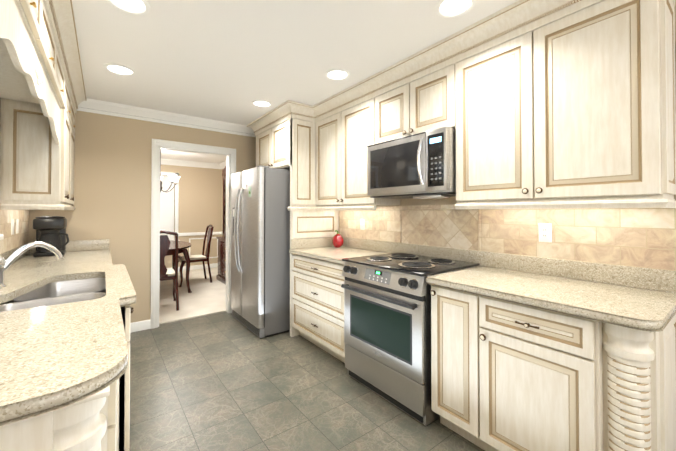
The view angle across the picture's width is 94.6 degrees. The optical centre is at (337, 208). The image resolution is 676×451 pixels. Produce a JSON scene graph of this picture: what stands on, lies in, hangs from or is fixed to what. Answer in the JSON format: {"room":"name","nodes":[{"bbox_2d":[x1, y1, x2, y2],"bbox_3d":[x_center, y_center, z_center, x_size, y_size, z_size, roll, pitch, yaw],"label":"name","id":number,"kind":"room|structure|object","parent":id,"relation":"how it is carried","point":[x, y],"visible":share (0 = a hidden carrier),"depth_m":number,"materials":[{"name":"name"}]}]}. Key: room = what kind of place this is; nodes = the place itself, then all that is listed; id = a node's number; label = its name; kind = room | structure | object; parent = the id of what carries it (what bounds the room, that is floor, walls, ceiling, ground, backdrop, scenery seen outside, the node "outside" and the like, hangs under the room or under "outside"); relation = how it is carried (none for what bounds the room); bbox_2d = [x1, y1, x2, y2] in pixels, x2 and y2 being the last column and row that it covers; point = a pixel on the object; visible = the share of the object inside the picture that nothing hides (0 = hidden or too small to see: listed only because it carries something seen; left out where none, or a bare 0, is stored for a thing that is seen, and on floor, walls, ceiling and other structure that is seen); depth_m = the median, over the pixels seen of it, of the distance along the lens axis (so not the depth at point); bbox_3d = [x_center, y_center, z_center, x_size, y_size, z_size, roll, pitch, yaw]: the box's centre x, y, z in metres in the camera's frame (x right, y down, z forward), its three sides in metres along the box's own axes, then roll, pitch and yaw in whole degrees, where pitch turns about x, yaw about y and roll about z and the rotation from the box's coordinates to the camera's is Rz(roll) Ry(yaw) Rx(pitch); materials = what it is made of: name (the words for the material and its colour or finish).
{"room":"kitchen","nodes":[
{"label":"kitchen","id":0,"kind":"room"},
{"bbox_2d":[0,98,31,241],"bbox_3d":[-1.051,0.084,0.361,0.120,2.440,6.540,0,-1,-37],"label":"wall","id":1,"kind":"structure","parent":0,"point":[30,211],"depth_m":2.92,"materials":[{"name":"beige paint"}]},
{"bbox_2d":[0,0,19,195],"bbox_3d":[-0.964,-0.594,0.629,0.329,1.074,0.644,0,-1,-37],"label":"upper cabinet","id":2,"kind":"object","parent":1,"relation":"attached to","point":[9,76],"depth_m":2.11,"materials":[{"name":"paint"}]},
{"bbox_2d":[0,0,47,199],"bbox_3d":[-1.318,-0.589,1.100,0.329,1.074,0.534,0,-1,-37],"label":"upper cabinet","id":3,"kind":"object","parent":1,"relation":"attached to","point":[37,167],"depth_m":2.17,"materials":[{"name":"paint"}]},
{"bbox_2d":[0,0,59,203],"bbox_3d":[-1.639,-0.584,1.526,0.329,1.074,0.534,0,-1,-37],"label":"upper cabinet","id":4,"kind":"object","parent":1,"relation":"attached to","point":[52,33],"depth_m":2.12,"materials":[{"name":"paint"}]},
{"bbox_2d":[8,64,71,207],"bbox_3d":[-2.288,-0.574,2.388,0.329,1.074,0.556,0,-1,-37],"label":"upper cabinet","id":5,"kind":"object","parent":1,"relation":"attached to","point":[69,205],"depth_m":2.57,"materials":[{"name":"paint"}]},
{"bbox_2d":[0,203,108,261],"bbox_3d":[-1.697,0.182,1.831,0.613,0.446,3.167,0,-1,-37],"label":"backsplash","id":6,"kind":"structure","parent":1,"relation":"attached to","point":[10,244],"depth_m":2.60,"materials":[{"name":"tile"}]},
{"bbox_2d":[11,219,16,234],"bbox_3d":[-2.464,0.137,2.363,0.008,0.116,0.072,0,-1,-37],"label":"switch plate","id":7,"kind":"object","parent":6,"relation":"attached to","point":[12,226],"depth_m":2.35,"materials":[{"name":"white plastic"}]},
{"bbox_2d":[56,32,67,203],"bbox_3d":[-1.961,-0.579,1.953,0.329,1.074,0.534,0,-1,-37],"label":"upper cabinet","id":8,"kind":"object","parent":1,"relation":"attached to","point":[62,184],"depth_m":2.30,"materials":[{"name":"paint"}]},
{"bbox_2d":[0,0,59,144],"bbox_3d":[-1.482,-0.617,1.534,0.033,0.278,1.852,0,-1,-37],"label":"valance","id":9,"kind":"object","parent":8,"relation":"attached to","point":[15,37],"visible":1,"depth_m":1.32,"materials":[{"name":"paint"}]},
{"bbox_2d":[72,84,75,207],"bbox_3d":[-2.607,-0.569,2.811,0.329,1.074,0.521,0,-1,-37],"label":"upper cabinet","id":10,"kind":"object","parent":1,"relation":"attached to","point":[73,85],"depth_m":2.93,"materials":[{"name":"paint"}]},
{"bbox_2d":[32,111,255,322],"bbox_3d":[-1.819,0.123,3.800,2.730,2.440,0.120,0,-1,-37],"label":"wall","id":11,"kind":"structure","parent":0,"point":[112,181],"depth_m":3.36,"materials":[{"name":"beige paint"}]},
{"bbox_2d":[130,320,150,332],"bbox_3d":[-2.250,1.289,3.379,0.373,0.100,0.014,0,-1,-37],"label":"baseboard","id":12,"kind":"structure","parent":11,"relation":"attached to","point":[140,325],"depth_m":3.43,"materials":[{"name":"white"}]},
{"bbox_2d":[77,98,255,136],"bbox_3d":[-1.637,-1.039,3.820,2.429,0.115,0.090,0,-1,-37],"label":"crown molding","id":13,"kind":"structure","parent":11,"relation":"attached to","point":[116,109],"depth_m":3.53,"materials":[{"name":"white wood"}]},
{"bbox_2d":[150,139,235,328],"bbox_3d":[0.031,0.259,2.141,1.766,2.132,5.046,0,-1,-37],"label":"door frame","id":14,"kind":"structure","parent":11,"relation":"attached to","point":[159,144],"depth_m":3.58,"materials":[{"name":"white painted wood"}]},
{"bbox_2d":[161,164,221,267],"bbox_3d":[-4.324,0.152,6.295,4.070,2.440,0.120,0,-1,-37],"label":"wall","id":15,"kind":"structure","parent":0,"point":[200,199],"depth_m":7.08,"materials":[{"name":"beige paint"}]},
{"bbox_2d":[160,172,179,240],"bbox_3d":[-3.926,-0.043,6.516,1.110,1.505,0.090,0,-1,-37],"label":"window blinds","id":16,"kind":"object","parent":15,"relation":"attached to","point":[167,211],"visible":0.33,"depth_m":6.75,"materials":[{"name":"white"}]},
{"bbox_2d":[161,158,218,168],"bbox_3d":[-4.261,-1.011,6.225,3.830,0.115,0.090,0,-1,-37],"label":"crown molding","id":17,"kind":"structure","parent":15,"relation":"attached to","point":[163,161],"depth_m":6.94,"materials":[{"name":"white wood"}]},
{"bbox_2d":[167,231,220,270],"bbox_3d":[-4.281,0.940,6.229,3.830,0.838,0.025,0,-1,-37],"label":"baseboard","id":18,"kind":"structure","parent":15,"relation":"attached to","point":[194,267],"depth_m":7.06,"materials":[{"name":"white"}]},
{"bbox_2d":[221,169,222,235],"bbox_3d":[-1.688,0.150,6.077,0.120,2.440,3.360,0,-1,-37],"label":"wall","id":19,"kind":"structure","parent":0,"point":[222,169],"depth_m":7.37,"materials":[{"name":"beige paint"}]},
{"bbox_2d":[219,161,225,168],"bbox_3d":[-1.745,-1.014,5.992,0.090,0.115,3.270,0,-1,-37],"label":"crown molding","id":20,"kind":"structure","parent":19,"relation":"attached to","point":[222,165],"depth_m":7.21,"materials":[{"name":"white wood"}]},
{"bbox_2d":[72,0,518,163],"bbox_3d":[-1.341,-1.138,2.348,4.070,0.050,10.040,0,-1,-37],"label":"ceiling","id":21,"kind":"structure","parent":0,"point":[229,61],"depth_m":2.16,"materials":[{"name":"white paint"}]},
{"bbox_2d":[103,63,135,75],"bbox_3d":[-1.739,-1.106,2.485,0.209,0.009,0.209,0,-1,8],"label":"recessed light","id":22,"kind":"object","parent":21,"relation":"in","point":[118,69],"depth_m":2.48,"materials":[{"name":"white"}]},
{"bbox_2d":[106,0,149,14],"bbox_3d":[-1.137,-1.115,1.687,0.209,0.009,0.209,0,-1,8],"label":"recessed light","id":23,"kind":"object","parent":21,"relation":"in","point":[136,7],"depth_m":1.71,"materials":[{"name":"white"}]},
{"bbox_2d":[160,149,180,191],"bbox_3d":[-3.022,-0.674,5.300,0.654,0.810,0.632,0,-1,-37],"label":"chandelier","id":24,"kind":"object","parent":21,"relation":"hanging from","point":[174,178],"visible":0.35,"depth_m":5.27,"materials":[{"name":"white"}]},
{"bbox_2d":[252,100,271,106],"bbox_3d":[-0.794,-1.097,3.259,0.209,0.009,0.209,0,-1,8],"label":"recessed light","id":25,"kind":"object","parent":21,"relation":"in","point":[259,103],"depth_m":3.25,"materials":[{"name":"white"}]},
{"bbox_2d":[325,69,349,80],"bbox_3d":[-0.005,-1.105,2.577,0.209,0.009,0.209,0,-1,8],"label":"recessed light","id":26,"kind":"object","parent":21,"relation":"in","point":[333,74],"depth_m":2.57,"materials":[{"name":"white"}]},
{"bbox_2d":[435,0,475,17],"bbox_3d":[0.645,-1.115,1.714,0.209,0.009,0.209,0,-1,8],"label":"recessed light","id":27,"kind":"object","parent":21,"relation":"in","point":[449,8],"depth_m":1.73,"materials":[{"name":"white"}]},
{"bbox_2d":[129,312,484,450],"bbox_3d":[0.100,1.339,1.213,3.000,0.050,6.540,0,-1,-37],"label":"floor","id":28,"kind":"structure","parent":0,"point":[223,381],"depth_m":2.16,"materials":[{"name":"tile"}]},
{"bbox_2d":[0,290,105,304],"bbox_3d":[-1.548,0.882,1.668,0.664,0.874,1.080,0,-1,-37],"label":"base cabinet","id":29,"kind":"object","parent":28,"relation":"on","point":[11,301],"depth_m":2.25,"materials":[{"name":"beige wood"}]},
{"bbox_2d":[0,249,135,425],"bbox_3d":[-1.667,0.426,1.851,0.688,0.039,3.167,0,-1,-37],"label":"countertop","id":30,"kind":"structure","parent":29,"relation":"on","point":[55,357],"depth_m":0.95,"materials":[{"name":"stone"}]},
{"bbox_2d":[0,241,62,287],"bbox_3d":[-1.706,0.273,1.714,0.297,0.260,0.220,0,-1,-37],"label":"faucet","id":31,"kind":"object","parent":30,"relation":"on","point":[8,262],"visible":1,"depth_m":1.65,"materials":[{"name":"silver metal"}]},
{"bbox_2d":[33,216,68,256],"bbox_3d":[-2.599,0.240,2.843,0.244,0.352,0.229,0,-1,-37],"label":"coffee maker","id":32,"kind":"object","parent":30,"relation":"on","point":[50,230],"visible":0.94,"depth_m":2.77,"materials":[{"name":"black plastic"}]},
{"bbox_2d":[0,278,105,311],"bbox_3d":[-1.451,0.544,1.607,0.465,0.200,0.880,0,-1,-37],"label":"sink","id":33,"kind":"object","parent":30,"relation":"in","point":[63,292],"visible":0.33,"depth_m":1.72,"materials":[{"name":"metal"}]},
{"bbox_2d":[0,305,133,450],"bbox_3d":[-0.985,0.874,0.920,0.664,0.874,0.832,0,-1,-37],"label":"base cabinet","id":34,"kind":"object","parent":28,"relation":"on","point":[99,421],"depth_m":0.73,"materials":[{"name":"beige wood"}]},
{"bbox_2d":[231,165,289,337],"bbox_3d":[-0.752,0.451,3.775,0.950,1.784,0.880,0,-1,-37],"label":"refrigerator","id":35,"kind":"object","parent":28,"relation":"on","point":[260,253],"visible":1,"depth_m":3.33,"materials":[{"name":"grey metal"}]},
{"bbox_2d":[292,254,345,362],"bbox_3d":[0.044,0.898,3.068,0.619,0.874,0.932,0,-1,-37],"label":"base cabinet","id":36,"kind":"object","parent":28,"relation":"on","point":[317,291],"depth_m":2.85,"materials":[{"name":"paint"}]},
{"bbox_2d":[289,246,675,331],"bbox_3d":[0.564,0.431,2.355,0.653,0.039,2.700,0,-1,-37],"label":"countertop","id":37,"kind":"structure","parent":36,"relation":"on","point":[642,309],"depth_m":1.51,"materials":[{"name":"stone"}]},
{"bbox_2d":[332,230,342,247],"bbox_3d":[-0.003,0.328,3.439,0.127,0.192,0.127,0,-1,-37],"label":"decor","id":38,"kind":"object","parent":37,"relation":"on","point":[337,240],"visible":1,"depth_m":3.40,"materials":[{"name":"red"}]},
{"bbox_2d":[341,252,479,425],"bbox_3d":[0.511,0.853,2.342,0.696,0.946,0.778,0,-1,-37],"label":"range","id":39,"kind":"object","parent":28,"relation":"on","point":[387,319],"visible":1,"depth_m":2.09,"materials":[{"name":"metal"}]},
{"bbox_2d":[430,285,475,444],"bbox_3d":[0.893,0.885,1.941,0.619,0.874,0.300,0,-1,-37],"label":"base cabinet","id":40,"kind":"object","parent":28,"relation":"on","point":[453,379],"depth_m":1.76,"materials":[{"name":"paint"}]},
{"bbox_2d":[472,294,639,450],"bbox_3d":[1.132,0.882,1.623,0.619,0.874,0.495,0,-1,-37],"label":"base cabinet","id":41,"kind":"object","parent":28,"relation":"on","point":[508,376],"depth_m":1.37,"materials":[{"name":"paint"}]},
{"bbox_2d":[339,0,675,266],"bbox_3d":[1.250,0.104,2.093,0.120,2.440,6.540,0,-1,-37],"label":"wall","id":42,"kind":"structure","parent":0,"point":[452,200],"depth_m":2.60,"materials":[{"name":"beige"}]},
{"bbox_2d":[254,104,313,179],"bbox_3d":[-0.529,-0.776,3.849,0.619,0.640,0.970,0,-1,-37],"label":"upper cabinet","id":43,"kind":"object","parent":42,"relation":"attached to","point":[284,140],"depth_m":3.40,"materials":[{"name":"paint"}]},
{"bbox_2d":[314,80,399,207],"bbox_3d":[0.163,-0.566,3.169,0.329,1.075,0.945,0,-1,-37],"label":"upper cabinet","id":44,"kind":"object","parent":42,"relation":"attached to","point":[344,125],"depth_m":3.01,"materials":[{"name":"paint"}]},
{"bbox_2d":[374,40,449,143],"bbox_3d":[0.678,-0.824,2.487,0.329,0.574,0.769,0,-1,-37],"label":"upper cabinet","id":45,"kind":"object","parent":42,"relation":"attached to","point":[411,98],"depth_m":2.34,"materials":[{"name":"paint"}]},
{"bbox_2d":[367,126,455,198],"bbox_3d":[0.624,-0.303,2.440,0.462,0.462,0.758,0,-1,-37],"label":"over-the-range microwave","id":46,"kind":"object","parent":45,"relation":"attached to","point":[421,165],"visible":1,"depth_m":2.23,"materials":[{"name":"metal"}]},
{"bbox_2d":[290,199,675,292],"bbox_3d":[0.570,0.188,2.362,0.638,0.446,2.699,0,-1,-37],"label":"backsplash","id":47,"kind":"structure","parent":42,"relation":"attached to","point":[633,247],"depth_m":1.97,"materials":[{"name":"tile"}]},
{"bbox_2d":[360,219,364,229],"bbox_3d":[0.257,0.163,3.286,0.008,0.116,0.072,0,-1,-37],"label":"electrical outlet plate","id":48,"kind":"object","parent":47,"relation":"attached to","point":[362,221],"depth_m":3.28,"materials":[{"name":"white plastic"}]},
{"bbox_2d":[538,223,551,241],"bbox_3d":[1.280,0.147,1.928,0.008,0.116,0.072,0,-1,-37],"label":"electrical outlet plate","id":49,"kind":"object","parent":47,"relation":"attached to","point":[545,232],"depth_m":1.92,"materials":[{"name":"white plastic"}]},
{"bbox_2d":[450,0,675,203],"bbox_3d":[1.202,-0.582,1.789,0.329,1.075,0.973,0,-1,-37],"label":"upper cabinet","id":50,"kind":"object","parent":42,"relation":"attached to","point":[552,104],"depth_m":1.57,"materials":[{"name":"paint"}]},
{"label":"outside","id":51,"kind":"structure","parent":0,"visible":0},
{"bbox_2d":[159,267,225,321],"bbox_3d":[-3.308,1.375,4.931,4.070,0.062,3.500,0,-1,-37],"label":"floor carpet","id":52,"kind":"object","parent":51,"point":[205,296],"depth_m":4.78,"materials":[{"name":"beige carpet"}]},
{"bbox_2d":[160,230,181,310],"bbox_3d":[-2.413,0.809,4.189,0.576,1.071,0.618,0,-1,-37],"label":"dining chair","id":53,"kind":"object","parent":52,"relation":"on","point":[167,274],"visible":0.56,"depth_m":4.06,"materials":[{"name":"brown wood"}]},
{"bbox_2d":[166,240,191,292],"bbox_3d":[-3.078,0.978,5.271,1.040,0.756,1.840,0,-1,-37],"label":"dining table","id":54,"kind":"object","parent":52,"relation":"on","point":[183,246],"visible":0.38,"depth_m":4.99,"materials":[{"name":"brown wood"}]},
{"bbox_2d":[174,224,213,286],"bbox_3d":[-2.650,0.826,5.746,0.618,1.071,0.564,0,-1,-37],"label":"dining chair","id":55,"kind":"object","parent":52,"relation":"on","point":[202,258],"visible":0.73,"depth_m":5.72,"materials":[{"name":"brown wood"}]},
{"bbox_2d":[216,166,225,284],"bbox_3d":[-1.753,0.138,5.616,0.480,2.427,1.350,0,-1,-37],"label":"china hutch","id":56,"kind":"object","parent":52,"relation":"on","point":[221,276],"visible":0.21,"depth_m":5.86,"materials":[{"name":"brown wood"}]}
]}

